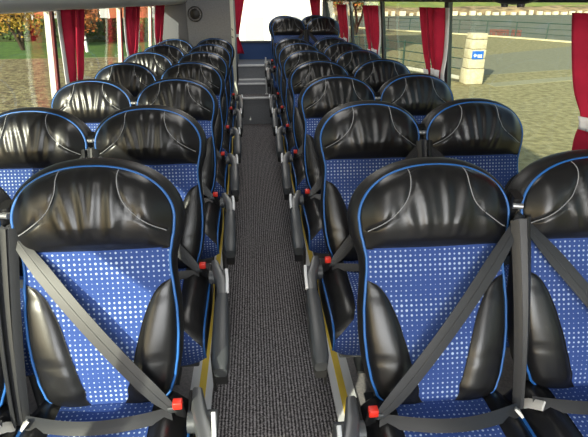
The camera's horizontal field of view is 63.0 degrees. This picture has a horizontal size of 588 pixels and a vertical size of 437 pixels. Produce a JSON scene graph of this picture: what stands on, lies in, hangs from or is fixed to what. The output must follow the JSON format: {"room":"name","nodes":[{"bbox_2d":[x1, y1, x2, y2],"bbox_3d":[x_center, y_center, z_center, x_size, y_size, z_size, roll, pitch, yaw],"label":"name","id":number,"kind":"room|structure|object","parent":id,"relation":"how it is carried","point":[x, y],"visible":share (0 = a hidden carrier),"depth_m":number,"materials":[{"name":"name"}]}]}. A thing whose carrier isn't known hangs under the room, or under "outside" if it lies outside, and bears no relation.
{"room":"vehicle interior","nodes":[
{"label":"vehicle interior","id":0,"kind":"room"},
{"bbox_2d":[6,263,209,413],"bbox_3d":[-0.968,0.338,3.122,0.840,0.054,11.150,-2,24,-4],"label":"floor","id":1,"kind":"structure","parent":0,"point":[184,387],"depth_m":2.14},
{"bbox_2d":[0,187,30,436],"bbox_3d":[-0.950,0.523,1.212,0.466,1.179,0.700,-2,24,-4],"label":"seat","id":2,"kind":"object","parent":1,"relation":"on","point":[10,418],"visible":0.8,"depth_m":1.25,"materials":[{"name":"black leather"}]},
{"bbox_2d":[0,404,30,436],"bbox_3d":[-0.943,0.684,1.157,0.446,0.199,0.460,-2,24,-4],"label":"seat cushion","id":3,"kind":"object","parent":2,"relation":"on","point":[10,422],"depth_m":1.27,"materials":[{"name":"black leather"}]},
{"bbox_2d":[0,107,93,406],"bbox_3d":[-1.010,0.220,1.878,0.466,1.182,0.692,-2,24,-4],"label":"seat","id":4,"kind":"object","parent":1,"relation":"on","point":[32,139],"visible":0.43,"depth_m":1.86,"materials":[{"name":"black leather"}]},
{"bbox_2d":[51,79,135,131],"bbox_3d":[-1.075,-0.101,2.589,0.466,1.180,0.699,-2,24,-4],"label":"seat","id":5,"kind":"object","parent":1,"relation":"on","point":[91,101],"visible":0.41,"depth_m":2.57,"materials":[{"name":"black leather"}]},
{"bbox_2d":[0,158,218,436],"bbox_3d":[-0.458,0.537,1.170,0.561,1.185,0.870,-2,24,-4],"label":"seat","id":6,"kind":"object","parent":1,"relation":"on","point":[97,241],"visible":1,"depth_m":1.27,"materials":[{"name":"black leather"}]},
{"bbox_2d":[19,391,195,436],"bbox_3d":[-0.495,0.662,1.199,0.446,0.199,0.460,-2,24,-4],"label":"seat cushion","id":7,"kind":"object","parent":6,"relation":"on","point":[153,421],"depth_m":1.27,"materials":[{"name":"blue fabric"}]},
{"bbox_2d":[94,62,159,96],"bbox_3d":[-1.139,-0.421,3.292,0.466,1.182,0.693,-2,24,-4],"label":"seat","id":8,"kind":"object","parent":1,"relation":"on","point":[134,77],"visible":0.26,"depth_m":3.27,"materials":[{"name":"black leather"}]},
{"bbox_2d":[123,51,175,76],"bbox_3d":[-1.203,-0.741,3.999,0.466,1.182,0.693,-2,24,-4],"label":"seat","id":9,"kind":"object","parent":1,"relation":"on","point":[158,62],"visible":0.22,"depth_m":3.98,"materials":[{"name":"black leather"}]},
{"bbox_2d":[87,105,229,391],"bbox_3d":[-0.518,0.236,1.836,0.561,1.181,0.880,-2,24,-4],"label":"seat","id":10,"kind":"object","parent":1,"relation":"on","point":[167,140],"visible":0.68,"depth_m":1.89,"materials":[{"name":"black leather"}]},
{"bbox_2d":[182,267,213,357],"bbox_3d":[-0.555,0.363,1.861,0.446,0.199,0.460,-2,24,-4],"label":"seat cushion","id":11,"kind":"object","parent":10,"relation":"on","point":[197,284],"depth_m":1.78,"materials":[{"name":"black leather"}]},
{"bbox_2d":[143,44,184,62],"bbox_3d":[-1.268,-1.062,4.709,0.466,1.180,0.699,-2,24,-4],"label":"seat","id":12,"kind":"object","parent":1,"relation":"on","point":[174,53],"visible":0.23,"depth_m":4.69,"materials":[{"name":"black leather"}]},
{"bbox_2d":[159,39,192,53],"bbox_3d":[-1.332,-1.382,5.420,0.466,1.177,0.705,-2,24,-4],"label":"seat","id":13,"kind":"object","parent":1,"relation":"on","point":[185,46],"visible":0.16,"depth_m":5.40,"materials":[{"name":"black leather"}]},
{"bbox_2d":[132,78,235,269],"bbox_3d":[-0.583,-0.084,2.548,0.562,1.178,0.888,-2,24,-4],"label":"seat","id":14,"kind":"object","parent":1,"relation":"on","point":[193,97],"visible":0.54,"depth_m":2.60,"materials":[{"name":"black leather"}]},
{"bbox_2d":[205,197,222,249],"bbox_3d":[-0.620,0.043,2.567,0.446,0.199,0.460,-2,24,-4],"label":"seat cushion","id":15,"kind":"object","parent":14,"relation":"on","point":[213,206],"depth_m":2.49,"materials":[{"name":"black leather"}]},
{"bbox_2d":[158,61,239,201],"bbox_3d":[-0.647,-0.404,3.249,0.561,1.182,0.879,-2,24,-4],"label":"seat","id":16,"kind":"object","parent":1,"relation":"on","point":[207,74],"visible":0.37,"depth_m":3.30,"materials":[{"name":"black leather"}]},
{"bbox_2d":[216,158,227,192],"bbox_3d":[-0.684,-0.278,3.274,0.446,0.199,0.460,-2,24,-4],"label":"seat cushion","id":17,"kind":"object","parent":16,"relation":"on","point":[222,164],"depth_m":3.16,"materials":[{"name":"black leather"}]},
{"bbox_2d":[163,0,238,126],"bbox_3d":[-1.264,-2.523,6.849,0.895,2.090,1.781,-2,24,-4],"label":"tall cabinet","id":18,"kind":"object","parent":1,"relation":"on","point":[192,21],"visible":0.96,"depth_m":5.96,"materials":[{"name":"grey plastic"}]},
{"bbox_2d":[235,0,243,53],"bbox_3d":[-0.841,-3.128,7.502,0.263,1.051,0.055,-2,24,-4],"label":"curtain","id":19,"kind":"object","parent":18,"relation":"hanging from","point":[239,4],"visible":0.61,"depth_m":7.51,"materials":[{"name":"red fabric"}]},
{"bbox_2d":[177,51,241,162],"bbox_3d":[-0.712,-0.724,3.961,0.562,1.179,0.886,-2,24,-4],"label":"seat","id":20,"kind":"object","parent":1,"relation":"on","point":[211,58],"visible":0.33,"depth_m":4.02,"materials":[{"name":"black leather"}]},
{"bbox_2d":[223,132,231,152],"bbox_3d":[-0.748,-0.598,3.981,0.446,0.199,0.460,-2,24,-4],"label":"seat cushion","id":21,"kind":"object","parent":20,"relation":"on","point":[227,141],"depth_m":3.91,"materials":[{"name":"black leather"}]},
{"bbox_2d":[188,44,242,136],"bbox_3d":[-0.776,-1.044,4.666,0.562,1.180,0.884,-2,24,-4],"label":"seat","id":22,"kind":"object","parent":1,"relation":"on","point":[222,51],"visible":0.27,"depth_m":4.72,"materials":[{"name":"black leather"}]},
{"bbox_2d":[227,111,234,127],"bbox_3d":[-0.813,-0.918,4.688,0.446,0.199,0.460,-2,24,-4],"label":"seat cushion","id":23,"kind":"object","parent":22,"relation":"on","point":[231,119],"depth_m":4.65,"materials":[{"name":"black leather"}]},
{"bbox_2d":[196,38,243,117],"bbox_3d":[-0.840,-1.365,5.370,0.561,1.182,0.878,-2,24,-4],"label":"seat","id":24,"kind":"object","parent":1,"relation":"on","point":[219,41],"visible":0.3,"depth_m":5.43,"materials":[{"name":"black leather"}]},
{"bbox_2d":[230,97,236,110],"bbox_3d":[-0.877,-1.238,5.395,0.446,0.199,0.460,-2,24,-4],"label":"seat cushion","id":25,"kind":"object","parent":24,"relation":"on","point":[233,99],"depth_m":5.36,"materials":[{"name":"black leather"}]},
{"bbox_2d":[238,59,270,78],"bbox_3d":[-0.528,-2.103,7.658,0.670,0.750,0.880,-2,24,-4],"label":"step","id":26,"kind":"structure","parent":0,"point":[254,72],"depth_m":7.15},
{"bbox_2d":[238,64,264,66],"bbox_3d":[-0.493,-2.267,7.105,0.670,0.025,0.035,-2,24,-4],"label":"trim","id":27,"kind":"structure","parent":26,"relation":"attached to","point":[252,64],"depth_m":7.08,"materials":[{"name":"silver metal"}]},
{"bbox_2d":[238,99,275,123],"bbox_3d":[-0.522,-1.526,6.807,0.512,0.402,0.300,-2,24,-4],"label":"step","id":28,"kind":"structure","parent":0,"point":[256,111],"depth_m":6.66,"materials":[{"name":"grey carpet"}]},
{"bbox_2d":[238,94,270,96],"bbox_3d":[-0.523,-1.714,6.722,0.512,0.010,0.300,-2,24,-4],"label":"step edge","id":29,"kind":"structure","parent":28,"relation":"on","point":[244,95],"depth_m":6.74,"materials":[{"name":"silver metal"}]},
{"bbox_2d":[238,80,276,101],"bbox_3d":[-0.474,-1.742,7.110,0.670,0.545,0.420,-2,24,-4],"label":"step","id":30,"kind":"structure","parent":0,"point":[242,89],"depth_m":6.84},
{"bbox_2d":[238,83,272,84],"bbox_3d":[-0.537,-1.909,6.806,0.512,0.022,0.045,-2,24,-4],"label":"trim","id":31,"kind":"structure","parent":30,"relation":"on","point":[238,83],"depth_m":6.78,"materials":[{"name":"silver metal"}]},
{"bbox_2d":[239,78,272,79],"bbox_3d":[-0.502,-2.081,7.186,0.650,0.030,0.040,-2,24,-4],"label":"trim","id":32,"kind":"structure","parent":30,"relation":"attached to","point":[259,78],"depth_m":7.16,"materials":[{"name":"silver metal"}]},
{"bbox_2d":[211,124,337,436],"bbox_3d":[-0.123,0.650,2.431,0.524,0.050,9.500,-2,24,-4],"label":"floor","id":33,"kind":"structure","parent":0,"point":[272,389],"depth_m":2.55,"materials":[{"name":"carpet"}]},
{"bbox_2d":[190,127,235,408],"bbox_3d":[-0.433,0.655,2.405,0.098,0.064,9.500,-2,24,-4],"label":"trim","id":34,"kind":"structure","parent":33,"relation":"attached to","point":[202,377],"depth_m":2.23,"materials":[{"name":"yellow plastic"}]},
{"bbox_2d":[238,97,268,102],"bbox_3d":[-0.510,-1.470,6.591,0.510,0.379,0.040,-2,24,-4],"label":"step edge","id":35,"kind":"object","parent":33,"relation":"on","point":[252,97],"visible":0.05,"depth_m":6.51,"materials":[{"name":"silver metal"}]},
{"bbox_2d":[282,135,356,421],"bbox_3d":[0.187,0.631,2.451,0.098,0.064,9.500,-2,24,-4],"label":"trim","id":36,"kind":"structure","parent":33,"relation":"attached to","point":[342,387],"depth_m":2.20,"materials":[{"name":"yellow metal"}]},
{"bbox_2d":[239,0,321,40],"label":"window","id":37,"kind":"structure","parent":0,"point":[257,15],"depth_m":21.16,"materials":[{"name":"white glass"}]},
{"bbox_2d":[322,0,332,17],"bbox_3d":[0.538,-3.449,7.674,0.160,1.160,0.080,-2,24,-4],"label":"wall","id":38,"kind":"structure","parent":0,"point":[329,3],"depth_m":7.68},
{"bbox_2d":[319,258,513,405],"bbox_3d":[0.586,0.279,3.236,0.840,0.054,11.150,-2,24,-4],"label":"floor","id":39,"kind":"structure","parent":0,"point":[361,385],"depth_m":2.18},
{"bbox_2d":[269,38,309,117],"bbox_3d":[-0.017,-1.397,5.439,0.562,1.176,0.895,-2,24,-4],"label":"seat","id":40,"kind":"object","parent":39,"relation":"on","point":[286,41],"visible":0.27,"depth_m":5.50,"materials":[{"name":"black leather"}]},
{"bbox_2d":[276,96,282,108],"bbox_3d":[0.026,-1.273,5.462,0.446,0.199,0.460,-2,24,-4],"label":"seat cushion","id":41,"kind":"object","parent":40,"relation":"on","point":[278,99],"depth_m":5.37,"materials":[{"name":"black leather"}]},
{"bbox_2d":[272,43,318,135],"bbox_3d":[0.048,-1.076,4.727,0.562,1.180,0.885,-2,24,-4],"label":"seat","id":42,"kind":"object","parent":39,"relation":"on","point":[288,49],"visible":0.24,"depth_m":4.78,"materials":[{"name":"black leather"}]},
{"bbox_2d":[279,110,287,125],"bbox_3d":[0.090,-0.953,4.755,0.446,0.199,0.460,-2,24,-4],"label":"seat cushion","id":43,"kind":"object","parent":42,"relation":"on","point":[283,121],"depth_m":4.68,"materials":[{"name":"black leather"}]},
{"bbox_2d":[275,50,334,161],"bbox_3d":[0.112,-0.756,4.021,0.562,1.179,0.888,-2,24,-4],"label":"seat","id":44,"kind":"object","parent":39,"relation":"on","point":[294,59],"visible":0.35,"depth_m":4.08,"materials":[{"name":"black leather"}]},
{"bbox_2d":[284,129,294,151],"bbox_3d":[0.154,-0.632,4.048,0.446,0.199,0.460,-2,24,-4],"label":"seat cushion","id":45,"kind":"object","parent":44,"relation":"on","point":[289,143],"depth_m":3.95,"materials":[{"name":"black leather"}]},
{"bbox_2d":[281,60,352,209],"bbox_3d":[0.176,-0.436,3.318,0.562,1.176,0.894,-2,24,-4],"label":"seat","id":46,"kind":"object","parent":39,"relation":"on","point":[304,73],"visible":0.41,"depth_m":3.37,"materials":[{"name":"black leather"}]},
{"bbox_2d":[291,156,304,191],"bbox_3d":[0.219,-0.312,3.341,0.446,0.199,0.460,-2,24,-4],"label":"seat cushion","id":47,"kind":"object","parent":46,"relation":"on","point":[297,168],"depth_m":3.21,"materials":[{"name":"black leather"}]},
{"bbox_2d":[314,37,346,51],"bbox_3d":[0.461,-1.451,5.550,0.466,1.179,0.701,-2,24,-4],"label":"seat","id":48,"kind":"object","parent":39,"relation":"on","point":[321,44],"visible":0.16,"depth_m":5.52,"materials":[{"name":"black leather"}]},
{"bbox_2d":[289,75,379,266],"bbox_3d":[0.240,-0.116,2.608,0.562,1.178,0.889,-2,24,-4],"label":"seat","id":49,"kind":"object","parent":39,"relation":"on","point":[321,95],"visible":0.43,"depth_m":2.66,"materials":[{"name":"black leather"}]},
{"bbox_2d":[301,193,321,247],"bbox_3d":[0.283,0.008,2.634,0.446,0.199,0.460,-2,24,-4],"label":"seat cushion","id":50,"kind":"object","parent":49,"relation":"on","point":[311,203],"depth_m":2.52,"materials":[{"name":"black leather"}]},
{"bbox_2d":[323,42,361,60],"bbox_3d":[0.525,-1.130,4.839,0.466,1.181,0.694,-2,24,-4],"label":"seat","id":51,"kind":"object","parent":39,"relation":"on","point":[334,50],"visible":0.2,"depth_m":4.81,"materials":[{"name":"black leather"}]},
{"bbox_2d":[335,49,381,72],"bbox_3d":[0.589,-0.810,4.138,0.466,1.177,0.705,-2,24,-4],"label":"seat","id":52,"kind":"object","parent":39,"relation":"on","point":[350,59],"visible":0.24,"depth_m":4.11,"materials":[{"name":"black leather"}]},
{"bbox_2d":[302,100,426,401],"bbox_3d":[0.305,0.205,1.897,0.562,1.181,0.882,-2,24,-4],"label":"seat","id":53,"kind":"object","parent":39,"relation":"on","point":[354,140],"visible":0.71,"depth_m":1.96,"materials":[{"name":"black leather"}]},
{"bbox_2d":[318,258,354,348],"bbox_3d":[0.347,0.328,1.927,0.446,0.199,0.460,-2,24,-4],"label":"seat cushion","id":54,"kind":"object","parent":53,"relation":"on","point":[336,281],"depth_m":1.83,"materials":[{"name":"black leather"}]},
{"bbox_2d":[350,59,410,92],"bbox_3d":[0.654,-0.490,3.426,0.466,1.180,0.697,-2,24,-4],"label":"seat","id":55,"kind":"object","parent":39,"relation":"on","point":[375,72],"visible":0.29,"depth_m":3.40,"materials":[{"name":"black leather"}]},
{"bbox_2d":[375,73,453,123],"bbox_3d":[0.718,-0.169,2.718,0.466,1.181,0.693,-2,24,-4],"label":"seat","id":56,"kind":"object","parent":39,"relation":"on","point":[418,94],"visible":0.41,"depth_m":2.69,"materials":[{"name":"black leather"}]},
{"bbox_2d":[333,157,534,436],"bbox_3d":[0.370,0.532,1.189,0.563,1.169,0.913,-2,24,-4],"label":"seat","id":57,"kind":"object","parent":39,"relation":"on","point":[432,237],"visible":1,"depth_m":1.29,"materials":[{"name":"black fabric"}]},
{"bbox_2d":[360,390,532,436],"bbox_3d":[0.413,0.657,1.202,0.446,0.199,0.460,-2,24,-4],"label":"seat cushion","id":58,"kind":"object","parent":57,"relation":"on","point":[504,421],"depth_m":1.27,"materials":[{"name":"blue fabric"}]},
{"bbox_2d":[419,98,522,347],"bbox_3d":[0.782,0.151,2.011,0.466,1.181,0.694,-2,24,-4],"label":"seat","id":59,"kind":"object","parent":39,"relation":"on","point":[487,134],"visible":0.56,"depth_m":2.00,"materials":[{"name":"black leather"}]},
{"bbox_2d":[503,149,587,436],"bbox_3d":[0.846,0.471,1.307,0.466,1.179,0.700,-2,24,-4],"label":"seat","id":60,"kind":"object","parent":39,"relation":"on","point":[553,188],"visible":0.78,"depth_m":1.32,"materials":[{"name":"black leather"}]},
{"bbox_2d":[503,380,582,436],"bbox_3d":[0.860,0.631,1.253,0.446,0.199,0.460,-2,24,-4],"label":"seat cushion","id":61,"kind":"object","parent":60,"relation":"on","point":[558,416],"depth_m":1.29,"materials":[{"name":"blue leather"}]},
{"bbox_3d":[-0.653,-2.415,8.034,2.560,1.010,0.080,-2,24,-4],"label":"wall","id":62,"kind":"structure","parent":0,"visible":0},
{"bbox_2d":[239,43,271,59],"bbox_3d":[-0.326,-2.744,7.853,1.150,0.255,0.028,-2,24,-4],"label":"panel","id":63,"kind":"object","parent":62,"relation":"attached to","point":[251,50],"visible":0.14,"depth_m":7.82,"materials":[{"name":"blue"}]},
{"bbox_2d":[240,41,270,42],"bbox_3d":[-0.300,-2.869,7.782,1.540,0.028,0.058,-2,24,-4],"label":"sill","id":64,"kind":"structure","parent":62,"relation":"attached to","point":[240,41],"depth_m":7.73,"materials":[{"name":"grey plastic"}]},
{"bbox_3d":[0.168,-1.649,7.255,0.938,0.250,2.100,-2,24,-4],"label":"platform","id":65,"kind":"object","parent":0,"visible":0},
{"bbox_2d":[265,15,291,91],"bbox_3d":[-0.146,-2.215,6.771,0.562,1.177,0.893,-2,24,-4],"label":"seat","id":66,"kind":"object","parent":65,"relation":"on","point":[268,63],"visible":0.2,"depth_m":6.84,"materials":[{"name":"black leather"}]},
{"bbox_2d":[266,17,306,94],"bbox_3d":[-0.082,-1.895,6.056,0.562,1.182,0.879,-2,24,-4],"label":"seat","id":67,"kind":"object","parent":65,"relation":"on","point":[283,27],"visible":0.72,"depth_m":6.12,"materials":[{"name":"black leather"}]},
{"bbox_2d":[273,71,275,87],"bbox_3d":[-0.039,-1.772,6.088,0.446,0.199,0.460,-2,24,-4],"label":"seat cushion","id":68,"kind":"object","parent":67,"relation":"on","point":[274,73],"depth_m":5.92,"materials":[{"name":"blue fabric"}]},
{"bbox_2d":[302,15,323,24],"bbox_3d":[0.331,-2.269,6.880,0.466,1.180,0.698,-2,24,-4],"label":"seat","id":69,"kind":"object","parent":65,"relation":"on","point":[307,19],"visible":0.11,"depth_m":6.86,"materials":[{"name":"black leather"}]},
{"bbox_2d":[305,17,339,45],"bbox_3d":[0.395,-1.949,6.176,0.466,1.178,0.702,-2,24,-4],"label":"seat","id":70,"kind":"object","parent":65,"relation":"on","point":[318,28],"visible":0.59,"depth_m":6.16,"materials":[{"name":"black leather"}]},
{"bbox_3d":[-1.428,0.039,2.945,0.080,0.750,11.150,-2,24,-4],"label":"wall","id":71,"kind":"structure","parent":0,"visible":0},
{"bbox_2d":[43,11,60,97],"bbox_3d":[-1.427,-0.839,2.858,0.136,0.920,0.075,-2,24,-4],"label":"trim","id":72,"kind":"structure","parent":71,"relation":"attached to","point":[49,20],"depth_m":2.78,"materials":[{"name":"white plastic"}]},
{"bbox_2d":[116,8,123,61],"bbox_3d":[-1.559,-1.497,4.311,0.136,0.920,0.075,-2,24,-4],"label":"trim","id":73,"kind":"structure","parent":71,"relation":"attached to","point":[118,10],"depth_m":4.23,"materials":[{"name":"white plastic"}]},
{"bbox_2d":[148,6,151,46],"bbox_3d":[-1.675,-2.076,5.591,0.136,0.920,0.075,-2,24,-4],"label":"trim","id":74,"kind":"structure","parent":71,"relation":"attached to","point":[149,7],"depth_m":5.50,"materials":[{"name":"white plastic"}]},
{"bbox_3d":[1.043,-0.056,3.126,0.080,0.750,11.150,-2,24,-4],"label":"wall","id":75,"kind":"structure","parent":0,"visible":0},
{"bbox_2d":[349,2,354,43],"bbox_3d":[0.725,-2.235,5.914,0.136,0.920,0.055,-2,24,-4],"label":"trim","id":76,"kind":"structure","parent":75,"relation":"attached to","point":[350,3],"depth_m":5.83,"materials":[{"name":"black rubber"}]},
{"bbox_2d":[380,2,385,58],"bbox_3d":[0.851,-1.610,4.534,0.136,0.920,0.055,-2,24,-4],"label":"trim","id":77,"kind":"structure","parent":75,"relation":"attached to","point":[382,4],"depth_m":4.45,"materials":[{"name":"black rubber"}]},
{"bbox_2d":[444,2,452,87],"bbox_3d":[0.984,-0.948,3.072,0.136,0.920,0.055,-2,24,-4],"label":"trim","id":78,"kind":"structure","parent":75,"relation":"attached to","point":[447,75],"depth_m":3.00,"materials":[{"name":"black rubber"}]},
{"label":"outside","id":79,"kind":"structure","parent":0,"visible":0},
{"bbox_2d":[333,15,571,40],"bbox_3d":[233.366,-34.438,83.838,520.000,0.300,162.000,-2,24,-4],"label":"water","id":80,"kind":"structure","parent":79,"point":[397,22],"depth_m":89.16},
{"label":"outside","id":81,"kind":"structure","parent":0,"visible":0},
{"bbox_2d":[333,1,587,7],"bbox_3d":[171.116,-105.491,210.948,620.000,20.734,119.290,-2,24,-4],"label":"grass","id":82,"kind":"structure","parent":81,"point":[403,4],"depth_m":156.63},
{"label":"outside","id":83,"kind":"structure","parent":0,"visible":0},
{"bbox_2d":[7,5,587,20],"bbox_3d":[176.432,-68.896,157.783,620.000,3.168,13.588,-2,24,-4],"label":"bank","id":84,"kind":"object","parent":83,"point":[560,8],"visible":0.23,"depth_m":149.21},
{"bbox_2d":[333,10,587,15],"bbox_3d":[121.745,-63.781,147.969,389.245,1.396,1.000,-2,24,-4],"label":"shore","id":85,"kind":"structure","parent":84,"relation":"on","point":[401,13],"depth_m":143.12,"materials":[{"name":"beige"}]},
{"bbox_3d":[-1.410,-1.360,2.313,0.130,0.520,11.150,-2,24,-4],"label":"wall","id":86,"kind":"structure","parent":0,"visible":0},
{"bbox_2d":[0,0,186,13],"bbox_3d":[-1.063,-0.792,1.566,0.350,0.250,9.230,-2,24,-4],"label":"luggage rack","id":87,"kind":"object","parent":86,"relation":"attached to","point":[6,6],"visible":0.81,"depth_m":2.18,"materials":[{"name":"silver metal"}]},
{"bbox_2d":[56,9,84,83],"bbox_3d":[-1.318,-0.853,2.901,0.147,0.751,0.357,3,25,6],"label":"curtain","id":88,"kind":"object","parent":87,"relation":"hanging from","point":[71,23],"visible":0.51,"depth_m":2.79,"materials":[{"name":"red fabric"}]},
{"bbox_2d":[124,6,139,55],"bbox_3d":[-1.449,-1.506,4.342,0.144,0.751,0.436,-2,24,-4],"label":"curtain","id":89,"kind":"object","parent":87,"relation":"hanging from","point":[131,14],"visible":0.45,"depth_m":4.20,"materials":[{"name":"red fabric"}]},
{"bbox_2d":[154,5,164,44],"bbox_3d":[-1.563,-2.064,5.574,0.138,0.751,0.486,-1,24,-1],"label":"curtain","id":90,"kind":"object","parent":87,"relation":"hanging from","point":[158,9],"visible":0.54,"depth_m":5.43,"materials":[{"name":"red fabric"}]},
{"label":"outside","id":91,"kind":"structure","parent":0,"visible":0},
{"bbox_2d":[0,41,154,58],"bbox_3d":[-46.123,-19.553,51.114,77.000,0.300,63.500,-2,24,-4],"label":"lawn","id":92,"kind":"structure","parent":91,"point":[8,50],"depth_m":32.15,"materials":[{"name":"green plant"}]},
{"bbox_2d":[0,22,35,41],"bbox_3d":[-27.515,-15.151,39.105,12.181,1.606,1.549,-2,24,-4],"label":"hedge","id":93,"kind":"object","parent":92,"relation":"on","point":[4,37],"visible":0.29,"depth_m":39.06,"materials":[{"name":"green plant"}]},
{"bbox_2d":[0,12,55,49],"bbox_3d":[-18.768,-14.149,31.474,5.470,5.911,5.546,20,31,38],"label":"autumn tree","id":94,"kind":"object","parent":92,"relation":"on","point":[16,20],"visible":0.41,"depth_m":31.74,"materials":[{"name":"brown plant"}]},
{"bbox_2d":[54,9,101,45],"bbox_3d":[-15.322,-14.529,34.409,4.753,4.148,3.178,22,33,40],"label":"autumn tree","id":95,"kind":"object","parent":92,"relation":"on","point":[88,13],"visible":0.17,"depth_m":34.12,"materials":[{"name":"brown plant"}]},
{"bbox_2d":[84,36,88,51],"bbox_3d":[-13.288,-11.140,30.648,0.190,1.000,0.200,-2,24,-4],"label":"bollard","id":96,"kind":"object","parent":92,"relation":"on","point":[85,39],"visible":0.81,"depth_m":30.60,"materials":[{"name":"white plastic"}]},
{"bbox_2d":[26,6,153,21],"bbox_3d":[-25.477,-29.193,62.120,19.300,8.000,10.000,-2,24,-4],"label":"building","id":97,"kind":"structure","parent":92,"relation":"on","point":[108,12],"depth_m":59.19,"materials":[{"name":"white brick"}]},
{"bbox_2d":[33,17,162,42],"bbox_3d":[-13.547,-15.201,38.697,14.025,1.905,1.554,-2,24,-4],"label":"hedge","id":98,"kind":"object","parent":92,"relation":"on","point":[107,28],"visible":0.23,"depth_m":38.11,"materials":[{"name":"green plant"}]},
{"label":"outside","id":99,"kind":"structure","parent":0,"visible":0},
{"bbox_2d":[0,57,126,112],"bbox_3d":[-31.760,1.970,3.511,57.000,0.300,50.000,-2,24,-4],"label":"ground","id":100,"kind":"structure","parent":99,"point":[23,82],"depth_m":20.28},
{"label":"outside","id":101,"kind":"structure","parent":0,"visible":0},
{"bbox_2d":[451,46,571,74],"bbox_3d":[15.631,-9.332,27.891,20.261,0.300,9.592,-9,26,-18],"label":"road","id":102,"kind":"structure","parent":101,"point":[552,59],"depth_m":25.02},
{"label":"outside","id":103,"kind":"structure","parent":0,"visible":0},
{"bbox_2d":[485,76,571,86],"bbox_3d":[17.656,-6.689,22.035,22.317,0.300,0.764,-10,26,-20],"label":"paving strip","id":104,"kind":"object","parent":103,"point":[534,81],"visible":0.4,"depth_m":18.90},
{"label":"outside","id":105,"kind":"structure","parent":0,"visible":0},
{"bbox_2d":[339,27,579,172],"bbox_3d":[18.702,-9.289,27.787,48.000,0.300,95.000,-2,24,-4],"label":"ground","id":106,"kind":"structure","parent":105,"point":[548,113],"depth_m":16.92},
{"bbox_2d":[333,1,362,21],"bbox_3d":[3.298,-18.701,40.063,6.722,6.906,5.369,17,30,33],"label":"autumn tree","id":107,"kind":"object","parent":106,"relation":"on","point":[339,2],"visible":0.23,"depth_m":40.31,"materials":[{"name":"brown plant"}]},
{"bbox_2d":[337,2,376,34],"bbox_3d":[5.335,-20.498,44.522,5.678,6.478,5.800,-11,26,-22],"label":"autumn tree","id":108,"kind":"object","parent":106,"relation":"on","point":[356,24],"visible":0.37,"depth_m":44.80,"materials":[{"name":"orange autumn leaves"},{"name":"bark"}]},
{"bbox_2d":[339,34,462,78],"bbox_3d":[4.017,-7.955,23.009,0.112,1.350,11.149,-11,27,-23],"label":"railing","id":109,"kind":"object","parent":106,"relation":"on","point":[358,36],"visible":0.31,"depth_m":21.01,"materials":[{"name":"green"}]},
{"bbox_2d":[349,26,570,42],"bbox_3d":[22.740,-12.123,33.509,1.358,0.100,91.712,-14,28,-27],"label":"coping","id":110,"kind":"object","parent":106,"relation":"on","point":[349,26],"visible":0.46,"depth_m":40.89,"materials":[{"name":"beige concrete"}]},
{"bbox_2d":[333,15,571,38],"bbox_3d":[17.240,-16.570,41.850,0.995,1.200,69.954,-14,28,-27],"label":"railing","id":111,"kind":"object","parent":110,"relation":"on","point":[459,24],"visible":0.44,"depth_m":41.76,"materials":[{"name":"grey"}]},
{"bbox_2d":[490,29,521,35],"bbox_3d":[18.367,-16.154,41.721,2.618,0.500,0.048,18,30,35],"label":"red lettering","id":112,"kind":"object","parent":110,"relation":"on","point":[498,33],"visible":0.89,"depth_m":41.79,"materials":[{"name":"red paint"}]},
{"bbox_2d":[459,32,487,84],"bbox_3d":[6.845,-6.072,18.232,0.680,1.828,0.634,-2,24,-4],"label":"stone pillar","id":113,"kind":"structure","parent":106,"relation":"on","point":[472,70],"depth_m":18.04,"materials":[{"name":"stone"}]},
{"bbox_3d":[1.011,-1.453,2.491,0.130,0.520,11.150,-2,24,-4],"label":"wall","id":114,"kind":"structure","parent":0,"visible":0},
{"bbox_2d":[323,0,587,2],"bbox_3d":[0.748,-1.263,2.481,0.350,0.265,10.980,-2,24,-4],"label":"luggage rack","id":115,"kind":"object","parent":114,"relation":"attached to","point":[551,1],"visible":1,"depth_m":2.72,"materials":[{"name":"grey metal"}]},
{"bbox_2d":[310,0,319,14],"bbox_3d":[0.304,-3.172,7.586,0.223,1.051,0.055,-2,24,-4],"label":"curtain","id":116,"kind":"object","parent":115,"relation":"hanging from","point":[314,4],"visible":0.27,"depth_m":7.53,"materials":[{"name":"red fabric"}]},
{"bbox_2d":[336,4,348,41],"bbox_3d":[0.615,-2.224,5.904,0.138,0.751,0.656,-3,25,-6],"label":"curtain","id":117,"kind":"object","parent":115,"relation":"hanging from","point":[342,12],"visible":0.48,"depth_m":5.75,"materials":[{"name":"red fabric"}]},
{"bbox_2d":[363,5,380,55],"bbox_3d":[0.742,-1.601,4.528,0.139,0.751,0.526,-3,25,-7],"label":"curtain","id":118,"kind":"object","parent":115,"relation":"hanging from","point":[372,18],"visible":0.53,"depth_m":4.37,"materials":[{"name":"red fabric"}]},
{"bbox_2d":[419,7,448,80],"bbox_3d":[0.874,-0.926,3.037,0.145,0.751,0.405,-2,24,-4],"label":"curtain","id":119,"kind":"object","parent":115,"relation":"hanging from","point":[434,21],"visible":0.56,"depth_m":2.90,"materials":[{"name":"red fabric"}]},
{"bbox_2d":[492,0,536,6],"bbox_3d":[0.804,-0.796,1.761,0.100,0.038,0.320,-2,24,-4],"label":"light","id":120,"kind":"object","parent":115,"relation":"attached to","point":[504,3],"visible":1,"depth_m":1.71,"materials":[{"name":"black plastic"}]},
{"bbox_2d":[571,13,587,149],"bbox_3d":[1.013,-0.245,1.533,0.135,0.751,0.492,-2,24,-4],"label":"curtain","id":121,"kind":"object","parent":115,"relation":"hanging from","point":[579,36],"visible":0.4,"depth_m":1.61,"materials":[{"name":"red fabric"}]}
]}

